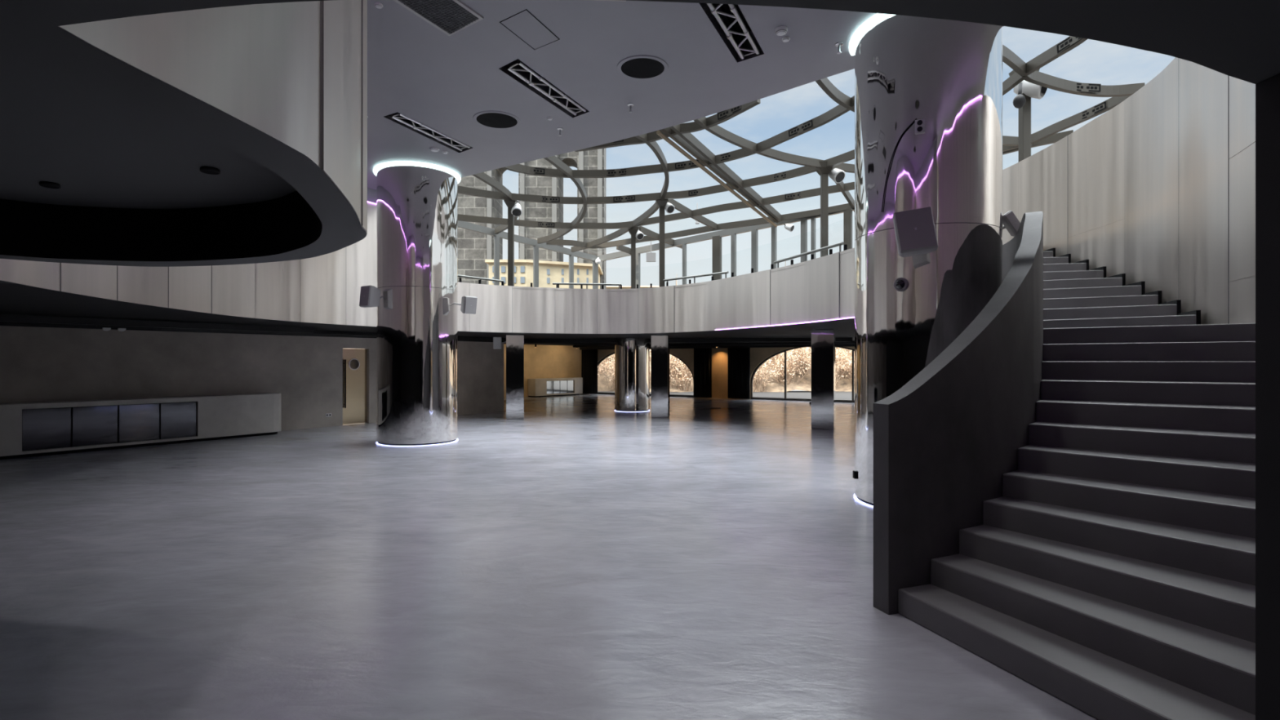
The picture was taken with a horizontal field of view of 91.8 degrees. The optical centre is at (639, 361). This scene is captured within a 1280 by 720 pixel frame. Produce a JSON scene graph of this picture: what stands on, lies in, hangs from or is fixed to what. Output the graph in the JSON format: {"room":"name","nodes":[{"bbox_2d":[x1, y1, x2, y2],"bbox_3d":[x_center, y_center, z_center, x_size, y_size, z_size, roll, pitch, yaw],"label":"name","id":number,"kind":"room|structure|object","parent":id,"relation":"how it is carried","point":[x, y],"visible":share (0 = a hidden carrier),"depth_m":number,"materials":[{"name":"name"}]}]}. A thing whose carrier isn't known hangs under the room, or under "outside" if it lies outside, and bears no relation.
{"room":"building lobby","nodes":[
{"label":"building lobby","id":0,"kind":"room"},
{"bbox_2d":[0,44,322,261],"bbox_3d":[-3.578,-1.010,2.848,4.102,0.420,4.231,0,0,0],"label":"ceiling","id":1,"kind":"structure","parent":0,"point":[133,187],"depth_m":4.27,"materials":[{"name":"grey paint"}]},
{"bbox_2d":[39,181,60,188],"bbox_3d":[-4.044,-1.208,4.249,0.108,0.024,0.108,0,0,0],"label":"recessed light","id":2,"kind":"object","parent":1,"relation":"in","point":[44,184],"visible":1,"depth_m":4.23,"materials":[{"name":"black"}]},
{"bbox_2d":[199,166,220,174],"bbox_3d":[-2.723,-1.208,3.926,0.108,0.024,0.108,0,0,0],"label":"recessed light","id":3,"kind":"object","parent":1,"relation":"in","point":[207,170],"visible":1,"depth_m":3.90,"materials":[{"name":"black"}]},
{"bbox_2d":[0,202,376,326],"bbox_3d":[-6.611,-2.232,9.242,1.318,2.857,10.888,0,0,0],"label":"wall","id":4,"kind":"structure","parent":0,"point":[326,289],"depth_m":11.29,"materials":[{"name":"metal"}]},
{"bbox_2d":[367,187,376,203],"bbox_3d":[-6.635,-3.830,9.247,1.310,0.340,10.898,0,0,0],"label":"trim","id":5,"kind":"structure","parent":4,"relation":"attached to","point":[371,193],"depth_m":14.30,"materials":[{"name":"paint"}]},
{"bbox_2d":[57,0,367,234],"bbox_3d":[-3.205,-2.232,3.735,5.249,2.857,2.494,0,0,26],"label":"wall","id":6,"kind":"structure","parent":0,"point":[295,73],"depth_m":2.25,"materials":[{"name":"metal"}]},
{"bbox_2d":[0,325,503,431],"bbox_3d":[-10.462,0.450,12.927,0.204,2.500,20.220,0,0,35],"label":"wall","id":7,"kind":"structure","parent":0,"point":[37,364],"depth_m":13.86,"materials":[{"name":"grey paint"}]},
{"bbox_2d":[0,324,614,346],"bbox_3d":[-8.407,-0.720,15.628,0.100,0.160,27.000,0,0,35],"label":"trim","id":8,"kind":"structure","parent":7,"relation":"attached to","point":[477,339],"depth_m":16.13,"materials":[{"name":"black paint"}]},
{"bbox_2d":[342,348,366,424],"bbox_3d":[-7.759,0.675,16.833,0.121,2.030,0.755,0,0,35],"label":"door","id":9,"kind":"structure","parent":7,"relation":"in","point":[354,360],"depth_m":16.86,"materials":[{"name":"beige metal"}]},
{"bbox_2d":[503,343,582,398],"bbox_3d":[-5.576,0.450,29.566,0.200,2.500,7.940,0,0,41],"label":"wall","id":10,"kind":"structure","parent":0,"point":[540,362],"depth_m":30.66,"materials":[{"name":"beige paint"}]},
{"bbox_2d":[693,348,711,397],"bbox_3d":[2.904,0.505,28.646,0.918,2.330,0.141,0,0,32],"label":"curtain","id":11,"kind":"object","parent":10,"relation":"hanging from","point":[702,357],"visible":1,"depth_m":28.63,"materials":[{"name":"black fabric"}]},
{"bbox_2d":[579,343,854,350],"bbox_3d":[3.597,-0.700,28.172,16.001,0.200,0.120,0,0,31],"label":"trim","id":12,"kind":"structure","parent":10,"relation":"attached to","point":[845,344],"depth_m":27.69,"materials":[{"name":"black paint"}]},
{"bbox_2d":[728,347,750,399],"bbox_3d":[4.418,0.505,27.720,1.051,2.330,0.141,0,0,31],"label":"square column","id":13,"kind":"structure","parent":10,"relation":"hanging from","point":[739,358],"depth_m":27.71,"materials":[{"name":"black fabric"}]},
{"bbox_2d":[0,393,1097,719],"bbox_3d":[-2.000,1.800,15.000,32.000,0.200,42.000,0,0,0],"label":"floor","id":14,"kind":"structure","parent":0,"point":[576,557],"depth_m":4.77,"materials":[{"name":"concrete"}]},
{"bbox_2d":[0,392,280,459],"bbox_3d":[-10.659,1.228,11.766,0.620,0.945,7.210,0,0,35],"label":"bar cabinet","id":15,"kind":"object","parent":14,"relation":"on","point":[37,428],"visible":1,"depth_m":12.18,"materials":[{"name":"black"}]},
{"bbox_2d":[373,160,461,446],"bbox_3d":[-4.720,-1.143,13.180,1.760,5.685,1.758,0,0,0],"label":"column","id":16,"kind":"structure","parent":14,"relation":"on","point":[417,202],"depth_m":12.47,"materials":[{"name":"silver metal"}]},
{"bbox_2d":[359,285,382,307],"bbox_3d":[-5.338,-1.283,12.383,0.300,0.425,0.413,0,0,32],"label":"loudspeaker","id":17,"kind":"object","parent":16,"relation":"attached to","point":[370,295],"visible":1,"depth_m":12.23,"materials":[{"name":"grey plastic"}]},
{"bbox_2d":[359,285,370,306],"bbox_3d":[-5.431,-1.288,12.231,0.285,0.397,0.055,0,0,32],"label":"grille","id":18,"kind":"object","parent":17,"relation":"attached to","point":[365,294],"depth_m":12.21,"materials":[{"name":"silver metal"}]},
{"bbox_2d":[373,160,461,183],"bbox_3d":[-4.720,-3.950,13.180,1.760,0.070,1.758,0,0,0],"label":"light","id":19,"kind":"object","parent":16,"relation":"attached to","point":[397,164],"depth_m":12.47,"materials":[{"name":"white plastic"}]},
{"bbox_2d":[376,438,457,446],"bbox_3d":[-4.720,1.692,13.180,1.644,0.012,1.644,0,0,0],"label":"light","id":20,"kind":"object","parent":16,"relation":"attached to","point":[455,439],"depth_m":12.49,"materials":[{"name":"white"}]},
{"bbox_2d":[454,295,477,314],"bbox_3d":[-3.654,-1.170,13.008,0.510,0.366,0.274,0,0,45],"label":"loudspeaker","id":21,"kind":"object","parent":16,"relation":"attached to","point":[468,304],"visible":1,"depth_m":12.85,"materials":[{"name":"grey plastic"}]},
{"bbox_2d":[464,296,477,313],"bbox_3d":[-3.505,-1.162,12.856,0.257,0.337,0.076,0,0,-43],"label":"grille","id":22,"kind":"object","parent":21,"relation":"attached to","point":[470,302],"depth_m":12.84,"materials":[{"name":"silver metal"}]},
{"bbox_2d":[506,333,524,419],"bbox_3d":[-3.720,0.450,18.450,0.516,2.496,0.516,0,0,-11],"label":"square column","id":23,"kind":"structure","parent":14,"relation":"on","point":[514,342],"depth_m":18.20,"materials":[{"name":"silver"}]},
{"bbox_2d":[493,337,506,349],"bbox_3d":[-4.164,-0.550,18.591,0.444,0.360,0.231,0,0,0],"label":"loudspeaker","id":24,"kind":"object","parent":23,"relation":"attached to","point":[497,342],"visible":0.98,"depth_m":18.49,"materials":[{"name":"grey plastic"}]},
{"bbox_2d":[493,337,501,348],"bbox_3d":[-4.259,-0.550,18.494,0.228,0.342,0.016,0,0,-6],"label":"grille","id":25,"kind":"object","parent":24,"relation":"attached to","point":[496,340],"depth_m":18.49,"materials":[{"name":"silver metal"}]},
{"bbox_2d":[523,334,524,418],"bbox_3d":[-3.475,0.450,18.500,0.016,2.480,0.500,0,0,-11],"label":"mirror","id":26,"kind":"object","parent":23,"relation":"attached to","point":[523,335],"depth_m":18.26,"materials":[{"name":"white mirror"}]},
{"bbox_2d":[528,377,582,397],"bbox_3d":[-4.135,1.265,30.579,0.550,0.870,3.079,0,0,41],"label":"bar cabinet","id":27,"kind":"object","parent":14,"relation":"on","point":[543,387],"visible":1,"depth_m":30.21,"materials":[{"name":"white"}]},
{"bbox_2d":[581,349,597,394],"bbox_3d":[-2.589,0.505,32.008,1.019,2.330,0.137,0,0,32],"label":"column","id":28,"kind":"structure","parent":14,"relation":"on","point":[588,357],"depth_m":31.99,"materials":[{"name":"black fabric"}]},
{"bbox_2d":[614,337,649,412],"bbox_3d":[-0.270,0.453,21.400,1.223,2.495,1.223,0,0,-6],"label":"column","id":29,"kind":"structure","parent":14,"relation":"on","point":[632,355],"depth_m":20.88,"materials":[{"name":"silver metal"}]},
{"bbox_2d":[650,334,669,417],"bbox_3d":[0.620,0.450,18.800,0.516,2.496,0.516,0,0,8],"label":"square column","id":30,"kind":"structure","parent":14,"relation":"on","point":[660,344],"depth_m":18.55,"materials":[{"name":"silver"}]},
{"bbox_2d":[650,334,651,417],"bbox_3d":[0.372,0.450,18.835,0.016,2.480,0.500,0,0,8],"label":"mirror","id":31,"kind":"object","parent":30,"relation":"attached to","point":[651,335],"depth_m":18.59,"materials":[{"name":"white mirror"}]},
{"bbox_2d":[667,334,669,417],"bbox_3d":[0.868,0.450,18.765,0.016,2.480,0.500,0,0,8],"label":"mirror","id":32,"kind":"object","parent":30,"relation":"attached to","point":[668,335],"depth_m":18.52,"materials":[{"name":"white mirror"}]},
{"bbox_2d":[811,328,835,429],"bbox_3d":[4.660,0.450,15.750,0.546,2.496,0.546,0,0,22],"label":"square column","id":33,"kind":"structure","parent":14,"relation":"on","point":[823,341],"depth_m":15.50,"materials":[{"name":"silver"}]},
{"bbox_2d":[833,329,835,429],"bbox_3d":[4.906,0.450,15.651,0.016,2.480,0.530,0,0,22],"label":"mirror","id":34,"kind":"object","parent":33,"relation":"attached to","point":[834,331],"depth_m":15.65,"materials":[{"name":"white mirror"}]},
{"bbox_2d":[848,13,1002,507],"bbox_3d":[3.428,-1.450,7.494,1.701,6.300,1.701,0,0,6],"label":"column","id":35,"kind":"structure","parent":14,"relation":"on","point":[947,73],"depth_m":6.83,"materials":[{"name":"silver metal"}]},
{"bbox_2d":[853,493,873,507],"bbox_3d":[3.460,1.692,7.520,1.644,0.012,1.644,0,0,0],"label":"light","id":36,"kind":"object","parent":35,"relation":"attached to","point":[859,500],"depth_m":7.41,"materials":[{"name":"white"}]},
{"bbox_2d":[848,13,888,55],"bbox_3d":[3.143,-3.950,7.129,1.738,0.070,0.754,0,0,39],"label":"light","id":37,"kind":"object","parent":35,"relation":"attached to","point":[877,19],"depth_m":7.29,"materials":[{"name":"white"}]},
{"bbox_2d":[893,277,908,291],"bbox_3d":[2.909,-0.856,6.908,0.132,0.156,0.127,0,0,0],"label":"camera","id":38,"kind":"object","parent":35,"relation":"attached to","point":[900,284],"visible":1,"depth_m":6.87,"materials":[{"name":"grey plastic"}]},
{"bbox_2d":[892,206,937,257],"bbox_3d":[2.886,-1.341,6.566,0.416,0.498,0.562,0,0,16],"label":"loudspeaker","id":39,"kind":"object","parent":35,"relation":"attached to","point":[915,233],"visible":1,"depth_m":6.34,"materials":[{"name":"grey plastic"}]},
{"bbox_2d":[915,118,924,133],"bbox_3d":[3.069,-2.577,6.797,0.100,0.150,0.034,0,0,28],"label":"wall socket","id":40,"kind":"object","parent":35,"relation":"attached to","point":[919,123],"visible":1,"depth_m":6.78,"materials":[{"name":"white plastic"}]},
{"bbox_2d":[881,118,916,212],"bbox_3d":[2.893,-2.188,6.940,0.394,0.966,0.034,0,0,44],"label":"cable","id":41,"kind":"object","parent":40,"relation":"hanging from","point":[916,118],"visible":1,"depth_m":6.99,"materials":[{"name":"black plastic"}]},
{"bbox_2d":[1002,210,1020,236],"bbox_3d":[4.311,-1.587,7.262,0.250,0.299,0.299,0,0,0],"label":"loudspeaker","id":42,"kind":"object","parent":35,"relation":"attached to","point":[1010,221],"visible":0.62,"depth_m":7.12,"materials":[{"name":"grey plastic"}]},
{"bbox_2d":[873,211,1255,719],"bbox_3d":[4.357,-0.200,6.624,3.283,3.800,10.029,0,0,23],"label":"curved staircase","id":43,"kind":"structure","parent":14,"relation":"on","point":[1064,494],"depth_m":4.24,"materials":[{"name":"concrete"}]},
{"bbox_2d":[0,0,1279,346],"bbox_3d":[-2.000,-0.800,14.794,28.000,0.001,39.588,0,0,0],"label":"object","id":44,"kind":"structure","parent":0,"point":[1240,39],"depth_m":1.59,"materials":[{"name":"black paint"}]},
{"bbox_2d":[0,321,376,337],"bbox_3d":[-10.596,-0.700,11.671,0.100,0.095,14.000,0,0,35],"label":"ceiling pipe","id":45,"kind":"object","parent":44,"relation":"attached to","point":[317,333],"visible":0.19,"depth_m":13.35,"materials":[{"name":"black paint"}]},
{"bbox_2d":[457,248,854,333],"bbox_3d":[0.073,-1.450,15.224,11.204,1.300,5.106,0,0,20],"label":"wall","id":46,"kind":"structure","parent":0,"point":[821,288],"depth_m":16.76,"materials":[{"name":"metal"}]},
{"bbox_2d":[459,244,847,288],"bbox_3d":[0.650,-2.410,15.410,10.614,0.620,3.756,0,0,30],"label":"glass balustrade","id":47,"kind":"object","parent":46,"relation":"on","point":[845,246],"visible":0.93,"depth_m":15.48,"materials":[{"name":"black"}]},
{"bbox_2d":[715,316,854,330],"bbox_3d":[3.047,-0.810,13.749,0.225,0.021,5.028,0,0,-24],"label":"led strip","id":48,"kind":"object","parent":46,"relation":"attached to","point":[851,317],"visible":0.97,"depth_m":13.45,"materials":[{"name":"purple"}]},
{"bbox_2d":[367,0,1003,190],"bbox_3d":[1.183,-4.160,7.641,19.148,0.360,18.281,0,0,0],"label":"ceiling","id":49,"kind":"structure","parent":0,"point":[439,81],"depth_m":8.58,"materials":[{"name":"paint"}]},
{"bbox_2d":[374,2,382,8],"bbox_3d":[-2.916,-3.965,6.918,0.090,0.030,0.090,0,0,0],"label":"ceiling sensor","id":50,"kind":"object","parent":49,"relation":"attached to","point":[377,5],"visible":1,"depth_m":6.90,"materials":[{"name":"white plastic"}]},
{"bbox_2d":[384,111,472,151],"bbox_3d":[-3.630,-4.190,10.857,0.422,0.419,1.962,0,0,22],"label":"truss","id":51,"kind":"object","parent":49,"relation":"attached to","point":[402,121],"visible":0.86,"depth_m":10.85,"materials":[{"name":"black"}]},
{"bbox_2d":[430,146,439,151],"bbox_3d":[-3.843,-3.955,11.603,0.170,0.050,0.170,0,0,0],"label":"smoke detector","id":52,"kind":"object","parent":49,"relation":"attached to","point":[432,148],"visible":1,"depth_m":11.55,"materials":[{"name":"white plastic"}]},
{"bbox_2d":[393,0,483,35],"bbox_3d":[-2.270,-3.970,6.960,0.633,0.020,1.007,0,0,27],"label":"ceiling vent","id":53,"kind":"object","parent":49,"relation":"in","point":[450,17],"visible":1,"depth_m":7.06,"materials":[{"name":"grey metal"}]},
{"bbox_2d":[472,110,520,128],"bbox_3d":[-2.358,-3.973,10.225,0.770,0.014,0.770,0,0,0],"label":"ceiling vent","id":54,"kind":"object","parent":49,"relation":"in","point":[492,119],"visible":1,"depth_m":10.18,"materials":[{"name":"black metal"}]},
{"bbox_2d":[499,8,559,49],"bbox_3d":[-1.314,-3.977,7.460,0.444,0.006,0.796,0,0,25],"label":"access panel","id":55,"kind":"object","parent":49,"relation":"attached to","point":[523,24],"visible":1,"depth_m":7.44,"materials":[{"name":"paint"}]},
{"bbox_2d":[499,58,589,116],"bbox_3d":[-1.365,-4.190,9.152,0.405,0.419,2.015,0,0,25],"label":"truss","id":56,"kind":"object","parent":49,"relation":"attached to","point":[553,98],"visible":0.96,"depth_m":9.09,"materials":[{"name":"black"}]},
{"bbox_2d":[627,103,634,112],"bbox_3d":[-0.145,-3.922,9.614,0.100,0.115,0.100,0,0,0],"label":"sprinkler","id":57,"kind":"object","parent":49,"relation":"attached to","point":[630,105],"visible":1,"depth_m":9.60,"materials":[{"name":"silver metal"}]},
{"bbox_2d":[617,54,668,79],"bbox_3d":[0.036,-3.973,8.403,0.700,0.014,0.700,0,0,0],"label":"ceiling vent","id":58,"kind":"object","parent":49,"relation":"in","point":[640,67],"visible":1,"depth_m":8.37,"materials":[{"name":"black metal"}]},
{"bbox_2d":[699,3,763,62],"bbox_3d":[1.068,-4.190,7.320,0.382,0.419,1.901,0,0,25],"label":"truss","id":59,"kind":"object","parent":49,"relation":"attached to","point":[733,13],"visible":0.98,"depth_m":7.69,"materials":[{"name":"black"}]},
{"bbox_2d":[774,26,787,35],"bbox_3d":[1.694,-3.950,7.433,0.150,0.060,0.150,0,0,0],"label":"smoke detector","id":60,"kind":"object","parent":49,"relation":"attached to","point":[780,30],"visible":1,"depth_m":7.39,"materials":[{"name":"white plastic"}]},
{"bbox_2d":[782,36,790,42],"bbox_3d":[1.801,-3.965,7.647,0.100,0.030,0.100,0,0,0],"label":"ceiling sensor","id":61,"kind":"object","parent":49,"relation":"attached to","point":[784,39],"visible":1,"depth_m":7.62,"materials":[{"name":"white plastic"}]},
{"bbox_2d":[835,41,843,53],"bbox_3d":[2.500,-3.922,7.776,0.100,0.115,0.100,0,0,0],"label":"sprinkler","id":62,"kind":"object","parent":49,"relation":"attached to","point":[837,44],"visible":1,"depth_m":7.76,"materials":[{"name":"silver metal"}]},
{"bbox_2d":[587,346,854,399],"bbox_3d":[3.861,0.450,28.509,16.101,2.500,0.250,0,0,31],"label":"wall","id":63,"kind":"structure","parent":0,"point":[719,356],"depth_m":28.46,"materials":[{"name":"beige paint"}]},
{"bbox_2d":[590,351,693,397],"bbox_3d":[0.020,0.500,30.854,6.060,2.400,0.100,0,0,31],"label":"window","id":64,"kind":"structure","parent":63,"relation":"in","point":[611,354],"depth_m":29.84,"materials":[{"name":"grey paint"}]},
{"bbox_2d":[750,346,854,402],"bbox_3d":[7.561,0.500,26.239,6.060,2.400,0.100,0,0,31],"label":"window","id":65,"kind":"structure","parent":63,"relation":"in","point":[785,398],"depth_m":26.96,"materials":[{"name":"grey paint"}]},
{"bbox_2d":[457,35,1144,253],"bbox_3d":[4.752,-5.262,14.237,25.589,2.226,11.592,0,0,36],"label":"skylight","id":66,"kind":"object","parent":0,"point":[681,134],"visible":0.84,"depth_m":16.00,"materials":[{"name":"grey metal"}]},
{"bbox_2d":[646,240,655,262],"bbox_3d":[0.373,-3.723,21.000,0.320,0.700,0.120,0,0,0],"label":"hanging fixture","id":67,"kind":"object","parent":66,"relation":"hanging from","point":[651,256],"visible":1,"depth_m":20.94,"materials":[{"name":"grey plastic"}]},
{"bbox_2d":[783,223,794,231],"bbox_3d":[4.204,-3.771,17.492,0.271,0.234,0.198,0,0,30],"label":"spotlight","id":68,"kind":"object","parent":66,"relation":"attached to","point":[788,227],"visible":1,"depth_m":17.45,"materials":[{"name":"white plastic"}]},
{"bbox_2d":[1013,82,1026,108],"bbox_3d":[7.403,-5.184,12.100,0.220,0.484,0.214,0,0,0],"label":"dome camera","id":69,"kind":"object","parent":66,"relation":"hanging from","point":[1019,101],"visible":1,"depth_m":12.05,"materials":[{"name":"grey"}]},
{"bbox_2d":[1002,57,1255,324],"bbox_3d":[5.569,-1.015,7.121,1.732,5.430,12.034,0,0,21],"label":"wall","id":70,"kind":"structure","parent":0,"point":[1157,166],"depth_m":7.86,"materials":[{"name":"metal"}]},
{"bbox_2d":[1255,73,1279,719],"bbox_3d":[2.586,0.451,-0.350,1.628,2.498,4.300,0,0,0],"label":"wall","id":71,"kind":"structure","parent":0,"point":[1268,91],"depth_m":1.75,"materials":[{"name":"black paint"}]},
{"label":"floor","id":72,"kind":"structure","parent":0,"visible":0},
{"bbox_2d":[457,274,503,285],"bbox_3d":[-4.599,-2.251,17.900,1.322,0.422,0.064,0,0,-27],"label":"handrail","id":73,"kind":"object","parent":72,"relation":"on","point":[460,276],"visible":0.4,"depth_m":17.88,"materials":[{"name":"silver metal"}]},
{"bbox_2d":[503,200,518,286],"bbox_3d":[-3.820,-3.439,18.360,0.400,2.798,0.400,0,0,0],"label":"steel post","id":74,"kind":"object","parent":72,"relation":"on","point":[509,204],"visible":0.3,"depth_m":18.28,"materials":[{"name":"grey metal"}]},
{"bbox_2d":[511,203,522,216],"bbox_3d":[-3.659,-4.499,18.340,0.360,0.430,0.407,0,0,-42],"label":"spotlight","id":75,"kind":"object","parent":74,"relation":"attached to","point":[516,211],"visible":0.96,"depth_m":18.24,"materials":[{"name":"white plastic"}]},
{"bbox_2d":[457,220,598,288],"bbox_3d":[-5.070,-3.473,21.548,0.140,2.865,9.848,0,0,43],"label":"window","id":76,"kind":"structure","parent":72,"relation":"on","point":[463,224],"depth_m":22.80,"materials":[{"name":"silver metal"}]},
{"bbox_2d":[552,282,621,288],"bbox_3d":[-1.624,-2.225,19.000,2.105,0.370,0.064,0,0,0],"label":"handrail","id":77,"kind":"object","parent":72,"relation":"on","point":[553,283],"visible":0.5,"depth_m":18.97,"materials":[{"name":"silver metal"}]},
{"bbox_2d":[627,226,639,288],"bbox_3d":[-0.227,-3.317,21.078,0.400,2.553,0.400,0,0,0],"label":"steel post","id":78,"kind":"object","parent":72,"relation":"on","point":[633,232],"visible":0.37,"depth_m":21.00,"materials":[{"name":"grey metal"}]},
{"bbox_2d":[635,230,644,239],"bbox_3d":[-0.057,-4.297,21.066,0.378,0.357,0.295,0,0,45],"label":"spotlight","id":79,"kind":"object","parent":78,"relation":"attached to","point":[639,235],"visible":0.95,"depth_m":20.97,"materials":[{"name":"white plastic"}]},
{"bbox_2d":[655,199,668,286],"bbox_3d":[0.649,-3.441,18.304,0.400,2.803,0.400,0,0,0],"label":"steel post","id":80,"kind":"object","parent":72,"relation":"on","point":[661,204],"visible":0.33,"depth_m":18.23,"materials":[{"name":"grey metal"}]},
{"bbox_2d":[664,202,675,213],"bbox_3d":[0.835,-4.537,18.292,0.378,0.357,0.295,0,0,45],"label":"spotlight","id":81,"kind":"object","parent":80,"relation":"attached to","point":[669,208],"visible":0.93,"depth_m":18.20,"materials":[{"name":"white plastic"}]},
{"bbox_2d":[663,271,728,283],"bbox_3d":[1.530,-2.227,17.400,2.300,0.373,0.064,0,0,44],"label":"handrail","id":82,"kind":"object","parent":72,"relation":"on","point":[726,272],"visible":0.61,"depth_m":17.33,"materials":[{"name":"silver metal"}]},
{"bbox_2d":[597,208,854,288],"bbox_3d":[4.440,-3.571,20.451,15.534,3.063,0.140,0,0,37],"label":"window","id":83,"kind":"structure","parent":72,"relation":"on","point":[716,237],"depth_m":21.30,"materials":[{"name":"silver metal"}]},
{"bbox_2d":[773,241,844,267],"bbox_3d":[3.743,-2.253,14.000,0.064,0.427,2.558,0,0,-20],"label":"handrail","id":84,"kind":"object","parent":72,"relation":"on","point":[839,244],"visible":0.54,"depth_m":13.85,"materials":[{"name":"silver metal"}]},
{"bbox_2d":[816,160,833,257],"bbox_3d":[4.720,-3.551,15.874,0.400,3.021,0.400,0,0,0],"label":"steel post","id":85,"kind":"object","parent":72,"relation":"on","point":[824,171],"visible":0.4,"depth_m":15.80,"materials":[{"name":"grey metal"}]},
{"bbox_2d":[828,168,845,183],"bbox_3d":[5.004,-4.769,15.860,0.459,0.433,0.358,0,0,45],"label":"spotlight","id":86,"kind":"object","parent":85,"relation":"attached to","point":[837,175],"visible":0.87,"depth_m":15.76,"materials":[{"name":"white plastic"}]},
{"bbox_2d":[1008,68,1039,162],"bbox_3d":[7.631,-3.920,12.300,0.400,3.760,0.400,0,0,0],"label":"steel post","id":87,"kind":"object","parent":72,"relation":"on","point":[1024,113],"visible":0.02,"depth_m":12.22,"materials":[{"name":"grey metal"}]},
{"bbox_2d":[1013,80,1047,98],"bbox_3d":[7.684,-5.383,12.188,0.587,0.500,0.435,0,0,36],"label":"spotlight","id":88,"kind":"object","parent":87,"relation":"attached to","point":[1031,90],"visible":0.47,"depth_m":12.10,"materials":[{"name":"white plastic"}]},
{"label":"outside","id":89,"kind":"structure","parent":0,"visible":0},
{"bbox_2d":[605,285,659,288],"bbox_3d":[-1.204,-4.268,84.000,11.699,11.937,9.000,0,0,0],"label":"house","id":90,"kind":"structure","parent":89,"point":[642,286],"depth_m":80.00,"materials":[{"name":"beige stone"}]},
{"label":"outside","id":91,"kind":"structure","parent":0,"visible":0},
{"bbox_2d":[597,391,854,399],"bbox_3d":[5.000,2.010,15.000,130.000,0.580,42.000,0,0,0],"label":"ground","id":92,"kind":"structure","parent":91,"point":[840,395],"depth_m":31.97,"materials":[{"name":"grey"}]},
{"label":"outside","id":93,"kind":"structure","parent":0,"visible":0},
{"bbox_2d":[363,348,854,391],"bbox_3d":[10.000,-0.720,49.500,80.000,5.845,30.000,0,0,0],"label":"ground","id":94,"kind":"structure","parent":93,"point":[845,385],"depth_m":36.25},
{"bbox_2d":[457,148,605,288],"bbox_3d":[-11.716,-17.300,49.365,17.858,38.000,3.270,0,0,0],"label":"building","id":95,"kind":"structure","parent":94,"relation":"on","point":[473,247],"depth_m":48.01,"materials":[{"name":"grey brick"}]},
{"bbox_2d":[484,259,603,288],"bbox_3d":[-6.661,-2.582,44.900,7.581,8.564,6.200,0,0,0],"label":"building","id":96,"kind":"structure","parent":94,"relation":"on","point":[549,272],"depth_m":42.53,"materials":[{"name":"stone"}]},
{"bbox_2d":[597,354,613,374],"bbox_3d":[-2.642,-0.572,37.772,2.728,2.787,3.459,0,0,32],"label":"dry shrub","id":97,"kind":"object","parent":94,"relation":"on","point":[612,354],"visible":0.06,"depth_m":37.39,"materials":[{"name":"brown plant"}]},
{"bbox_2d":[597,355,614,389],"bbox_3d":[-1.108,0.313,35.672,2.888,2.616,2.533,0,0,-4],"label":"dry shrub","id":98,"kind":"object","parent":94,"relation":"on","point":[612,374],"visible":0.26,"depth_m":35.67,"materials":[{"name":"brown plant"}]},
{"bbox_2d":[649,350,680,387],"bbox_3d":[1.082,0.019,35.718,3.487,3.128,3.026,0,0,-24],"label":"dry shrub","id":99,"kind":"object","parent":94,"relation":"on","point":[671,357],"visible":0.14,"depth_m":35.51,"materials":[{"name":"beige plant"}]},
{"bbox_2d":[669,354,686,374],"bbox_3d":[2.402,-0.528,37.562,3.008,2.698,2.610,0,0,-13],"label":"dry shrub","id":100,"kind":"object","parent":94,"relation":"on","point":[670,354],"visible":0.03,"depth_m":37.33,"materials":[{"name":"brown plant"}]},
{"bbox_2d":[669,354,693,391],"bbox_3d":[2.658,0.251,35.593,3.621,2.917,2.855,0,0,-14],"label":"dry shrub","id":101,"kind":"object","parent":94,"relation":"on","point":[686,374],"visible":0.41,"depth_m":35.18,"materials":[{"name":"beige plant"}]},
{"bbox_2d":[752,359,782,391],"bbox_3d":[6.752,0.468,35.277,2.543,2.628,2.930,0,0,-2],"label":"dry shrub","id":102,"kind":"object","parent":94,"relation":"on","point":[758,376],"visible":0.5,"depth_m":34.92,"materials":[{"name":"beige plant"}]},
{"bbox_2d":[762,347,806,379],"bbox_3d":[8.514,-0.366,37.096,2.806,2.900,3.233,0,0,-14],"label":"dry shrub","id":103,"kind":"object","parent":94,"relation":"on","point":[777,355],"visible":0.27,"depth_m":36.73,"materials":[{"name":"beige plant"}]},
{"bbox_2d":[760,349,811,386],"bbox_3d":[8.437,0.003,36.230,3.649,2.940,2.878,0,0,-22],"label":"dry shrub","id":104,"kind":"object","parent":94,"relation":"on","point":[790,363],"visible":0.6,"depth_m":35.83,"materials":[{"name":"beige plant"}]},
{"bbox_2d":[786,346,811,373],"bbox_3d":[9.580,-0.688,37.792,2.844,2.906,3.607,0,0,-22],"label":"dry shrub","id":105,"kind":"object","parent":94,"relation":"on","point":[806,348],"visible":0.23,"depth_m":37.50,"materials":[{"name":"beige plant"}]},
{"bbox_2d":[797,348,854,386],"bbox_3d":[11.075,-0.005,36.217,3.272,2.963,2.870,0,0,-42],"label":"dry shrub","id":106,"kind":"object","parent":94,"relation":"on","point":[807,352],"visible":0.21,"depth_m":35.86,"materials":[{"name":"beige plant"}]},
{"bbox_2d":[835,347,854,379],"bbox_3d":[12.348,-0.272,37.084,3.019,2.734,2.648,0,0,-34],"label":"dry shrub","id":107,"kind":"object","parent":94,"relation":"on","point":[840,348],"visible":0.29,"depth_m":36.76,"materials":[{"name":"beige plant"}]},
{"bbox_2d":[836,348,854,384],"bbox_3d":[12.849,0.095,35.694,3.265,2.929,2.834,0,0,36],"label":"dry shrub","id":108,"kind":"object","parent":94,"relation":"on","point":[847,358],"visible":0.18,"depth_m":35.80,"materials":[{"name":"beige plant"}]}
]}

